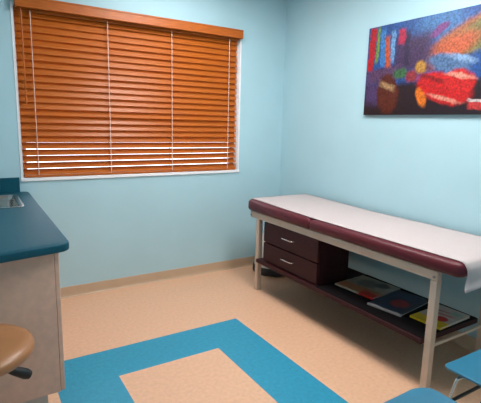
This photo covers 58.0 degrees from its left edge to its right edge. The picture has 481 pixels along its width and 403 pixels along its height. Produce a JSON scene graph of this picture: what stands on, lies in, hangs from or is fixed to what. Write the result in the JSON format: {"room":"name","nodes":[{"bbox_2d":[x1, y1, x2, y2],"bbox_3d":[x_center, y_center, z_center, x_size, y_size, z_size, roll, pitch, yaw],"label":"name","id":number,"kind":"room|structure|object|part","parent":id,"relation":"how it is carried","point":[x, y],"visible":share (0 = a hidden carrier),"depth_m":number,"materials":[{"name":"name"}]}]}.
{"room":"examination room","nodes":[
{"label":"examination room","id":0,"kind":"room"},
{"bbox_2d":[0,0,286,287],"bbox_3d":[-0.898,-0.608,3.773,3.320,2.740,0.140,-5,12,-31],"label":"wall","id":1,"kind":"structure","parent":0,"point":[120,227],"depth_m":3.96,"materials":[{"name":"teal paint"}]},
{"bbox_2d":[0,177,19,192],"bbox_3d":[-1.914,-0.107,3.134,0.573,0.109,0.019,-5,12,-31],"label":"backsplash","id":2,"kind":"structure","parent":1,"relation":"attached to","point":[7,185],"depth_m":3.24,"materials":[{"name":"teal laminate"}]},
{"bbox_2d":[10,1,241,181],"bbox_3d":[-0.860,-0.863,3.740,1.936,1.284,0.152,-5,12,-31],"label":"window","id":3,"kind":"structure","parent":1,"relation":"in","point":[239,42],"depth_m":3.73,"materials":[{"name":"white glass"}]},
{"bbox_2d":[13,0,243,177],"bbox_3d":[-0.823,-0.888,3.688,1.896,1.299,0.121,-5,12,-31],"label":"blind","id":4,"kind":"object","parent":3,"relation":"attached to","point":[89,76],"visible":1,"depth_m":3.59,"materials":[{"name":"brown wood"}]},
{"bbox_3d":[-1.556,-0.799,3.274,0.005,1.200,0.071,-5,12,-31],"label":"ladder cord","id":5,"kind":"part","parent":4,"relation":"part of","materials":[{"name":"white fabric"}]},
{"bbox_3d":[-1.083,-0.839,3.563,0.005,1.200,0.071,-5,12,-31],"label":"ladder cord","id":6,"kind":"part","parent":4,"relation":"part of","materials":[{"name":"white fabric"}]},
{"bbox_3d":[-0.832,-1.458,3.603,1.874,0.032,0.054,-5,12,-31],"label":"head rail","id":7,"kind":"part","parent":4,"relation":"part of","materials":[{"name":"brown wood"}]},
{"bbox_3d":[-0.860,-0.261,3.814,1.874,0.018,0.052,-5,12,-31],"label":"rail","id":8,"kind":"part","parent":4,"relation":"part of","materials":[{"name":"brown wood"}]},
{"bbox_3d":[-0.619,-0.879,3.848,0.005,1.200,0.071,-5,12,-31],"label":"ladder cord","id":9,"kind":"part","parent":4,"relation":"part of","materials":[{"name":"white fabric"}]},
{"bbox_3d":[-0.131,-0.920,4.146,0.005,1.200,0.071,-5,12,-31],"label":"ladder cord","id":10,"kind":"part","parent":4,"relation":"part of","materials":[{"name":"white fabric"}]},
{"bbox_3d":[-0.875,-0.243,3.851,1.936,0.024,0.152,-5,12,-31],"label":"sill","id":11,"kind":"part","parent":3,"relation":"part of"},
{"bbox_2d":[60,256,254,298],"bbox_3d":[-0.881,0.707,3.945,3.020,0.093,0.012,-5,12,-31],"label":"baseboard","id":12,"kind":"structure","parent":1,"relation":"attached to","point":[94,287],"depth_m":3.99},
{"bbox_2d":[48,265,480,402],"bbox_3d":[0.233,1.149,2.167,3.320,0.100,4.580,-5,12,-31],"label":"floor","id":13,"kind":"structure","parent":0,"point":[213,337],"depth_m":2.85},
{"bbox_2d":[0,323,34,378],"bbox_3d":[-0.980,0.840,1.633,0.511,0.636,0.497,-5,12,-31],"label":"stool","id":14,"kind":"object","parent":13,"relation":"on","point":[17,343],"visible":1,"depth_m":1.62,"materials":[{"name":"brown leather"}]},
{"bbox_3d":[-0.904,0.698,1.774,0.098,0.082,0.044,-8,14,-43],"label":"lever","id":15,"kind":"part","parent":14,"relation":"part of","materials":[{"name":"black plastic"}]},
{"bbox_2d":[0,253,64,402],"bbox_3d":[-1.491,0.543,2.574,0.613,0.865,1.581,-5,12,-31],"label":"base cabinet","id":16,"kind":"object","parent":13,"relation":"on","point":[30,294],"visible":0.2,"depth_m":1.98,"materials":[{"name":"beige laminate"}]},
{"bbox_2d":[0,177,68,262],"bbox_3d":[-1.433,0.052,2.428,0.634,0.152,1.755,-5,12,-31],"label":"countertop","id":17,"kind":"structure","parent":16,"relation":"on","point":[27,231],"depth_m":2.14,"materials":[{"name":"teal laminate"}]},
{"bbox_2d":[0,194,23,208],"bbox_3d":[-1.689,0.080,2.832,0.469,0.154,0.529,-5,12,-31],"label":"sink","id":18,"kind":"object","parent":17,"relation":"in","point":[9,200],"visible":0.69,"depth_m":3.08,"materials":[{"name":"metal"}]},
{"bbox_3d":[-0.985,0.528,2.258,0.019,0.690,0.521,-5,12,-31],"label":"door","id":19,"kind":"part","parent":16,"relation":"part of","materials":[{"name":"beige laminate"}]},
{"bbox_2d":[253,232,282,276],"bbox_3d":[0.331,0.470,4.371,0.406,0.468,0.406,-5,12,-31],"label":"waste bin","id":20,"kind":"object","parent":13,"relation":"on","point":[265,271],"visible":0.12,"depth_m":4.23,"materials":[{"name":"black plastic"}]},
{"bbox_2d":[248,199,480,387],"bbox_3d":[0.860,0.509,3.263,0.672,0.805,2.020,-5,12,-31],"label":"exam table","id":21,"kind":"object","parent":13,"relation":"on","point":[313,253],"visible":0.77,"depth_m":2.99,"materials":[{"name":"red wood"}]},
{"bbox_3d":[0.160,0.463,3.849,0.042,0.633,0.042,-5,12,-31],"label":"leg","id":22,"kind":"part","parent":21,"relation":"part of","materials":[{"name":"beige metal"}]},
{"bbox_2d":[248,199,315,228],"bbox_3d":[0.560,0.067,3.694,0.671,0.101,0.842,-5,12,-31],"label":"cushion","id":23,"kind":"object","parent":21,"relation":"on","point":[257,207],"depth_m":3.48,"materials":[{"name":"red plastic"}]},
{"bbox_3d":[0.481,0.472,3.526,0.246,0.156,0.682,-5,12,-31],"label":"drawer","id":24,"kind":"part","parent":21,"relation":"part of","materials":[{"name":"brown wood"}]},
{"bbox_3d":[0.485,0.302,3.496,0.246,0.168,0.682,-5,12,-31],"label":"drawer","id":25,"kind":"part","parent":21,"relation":"part of","materials":[{"name":"brown wood"}]},
{"bbox_3d":[0.822,0.235,3.255,0.583,0.054,1.849,-5,12,-31],"label":"apron frame","id":26,"kind":"part","parent":21,"relation":"part of","materials":[{"name":"beige metal"}]},
{"bbox_2d":[252,194,480,293],"bbox_3d":[0.884,0.196,3.182,0.654,0.171,2.036,-5,12,-31],"label":"paper sheet","id":27,"kind":"object","parent":21,"relation":"on","point":[464,247],"visible":1,"depth_m":2.90,"materials":[{"name":"white paper"}]},
{"bbox_2d":[256,258,477,343],"bbox_3d":[0.810,0.631,3.264,0.562,0.030,1.661,-5,12,-31],"label":"shelf","id":28,"kind":"object","parent":21,"relation":"attached to","point":[413,329],"depth_m":2.85,"materials":[{"name":"brown wood"}]},
{"bbox_2d":[335,275,400,299],"bbox_3d":[0.928,0.623,3.178,0.326,0.014,0.336,-6,12,-36],"label":"picture book","id":29,"kind":"object","parent":21,"relation":"on","point":[365,286],"visible":0.94,"depth_m":3.15,"materials":[{"name":"paper"}]},
{"bbox_2d":[310,219,467,277],"bbox_3d":[1.090,0.240,2.851,0.671,0.082,1.176,-5,12,-31],"label":"seat cushion","id":30,"kind":"object","parent":21,"relation":"on","point":[417,258],"depth_m":2.56,"materials":[{"name":"red plastic"}]},
{"bbox_2d":[367,290,428,316],"bbox_3d":[1.065,0.675,2.906,0.391,0.012,0.241,-7,13,-39],"label":"picture book","id":31,"kind":"object","parent":21,"relation":"on","point":[400,303],"visible":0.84,"depth_m":2.88,"materials":[{"name":"blue paper"}]},
{"bbox_3d":[1.058,0.739,2.420,0.042,0.633,0.042,-5,12,-31],"label":"leg","id":32,"kind":"part","parent":21,"relation":"part of","materials":[{"name":"beige metal"}]},
{"bbox_2d":[410,305,469,329],"bbox_3d":[1.241,0.715,2.700,0.322,0.014,0.205,-5,12,-33],"label":"picture book","id":33,"kind":"object","parent":21,"relation":"on","point":[447,317],"visible":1,"depth_m":2.68,"materials":[{"name":"paper"}]},
{"bbox_3d":[1.288,0.792,2.571,0.499,0.016,0.014,-5,12,-31],"label":"rail","id":34,"kind":"part","parent":21,"relation":"part of","materials":[{"name":"beige metal"}]},
{"bbox_3d":[1.519,0.701,2.702,0.042,0.633,0.042,-5,12,-31],"label":"leg","id":35,"kind":"part","parent":21,"relation":"part of","materials":[{"name":"beige metal"}]},
{"bbox_2d":[384,388,480,402],"bbox_3d":[0.688,0.790,1.449,0.666,0.880,0.513,-5,12,-31],"label":"chair","id":36,"kind":"object","parent":13,"relation":"on","point":[416,395],"visible":1,"depth_m":1.68,"materials":[{"name":"blue plastic"}]},
{"bbox_2d":[445,349,480,400],"bbox_3d":[1.202,0.737,1.817,0.666,0.880,0.513,-5,12,-31],"label":"chair","id":37,"kind":"object","parent":13,"relation":"on","point":[468,367],"visible":0.98,"depth_m":1.91,"materials":[{"name":"blue plastic"}]},
{"bbox_3d":[0.909,0.954,1.898,0.215,0.404,0.018,-2,11,-16],"label":"leg","id":38,"kind":"part","parent":37,"relation":"part of","materials":[{"name":"silver metal"}]},
{"bbox_2d":[280,0,480,337],"bbox_3d":[1.657,-0.352,2.688,0.140,2.740,4.440,-5,12,-31],"label":"wall","id":39,"kind":"structure","parent":0,"point":[426,169],"depth_m":3.54,"materials":[{"name":"teal paint"}]},
{"bbox_2d":[363,4,480,114],"bbox_3d":[1.290,-0.948,3.046,0.024,0.667,1.040,-5,12,-31],"label":"print","id":40,"kind":"object","parent":39,"relation":"attached to","point":[431,64],"visible":1,"depth_m":3.02},
{"bbox_2d":[441,331,475,351],"bbox_3d":[1.522,0.945,2.938,0.012,0.093,4.300,-5,12,-31],"label":"baseboard","id":41,"kind":"structure","parent":39,"relation":"attached to","point":[466,341],"depth_m":2.94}
]}

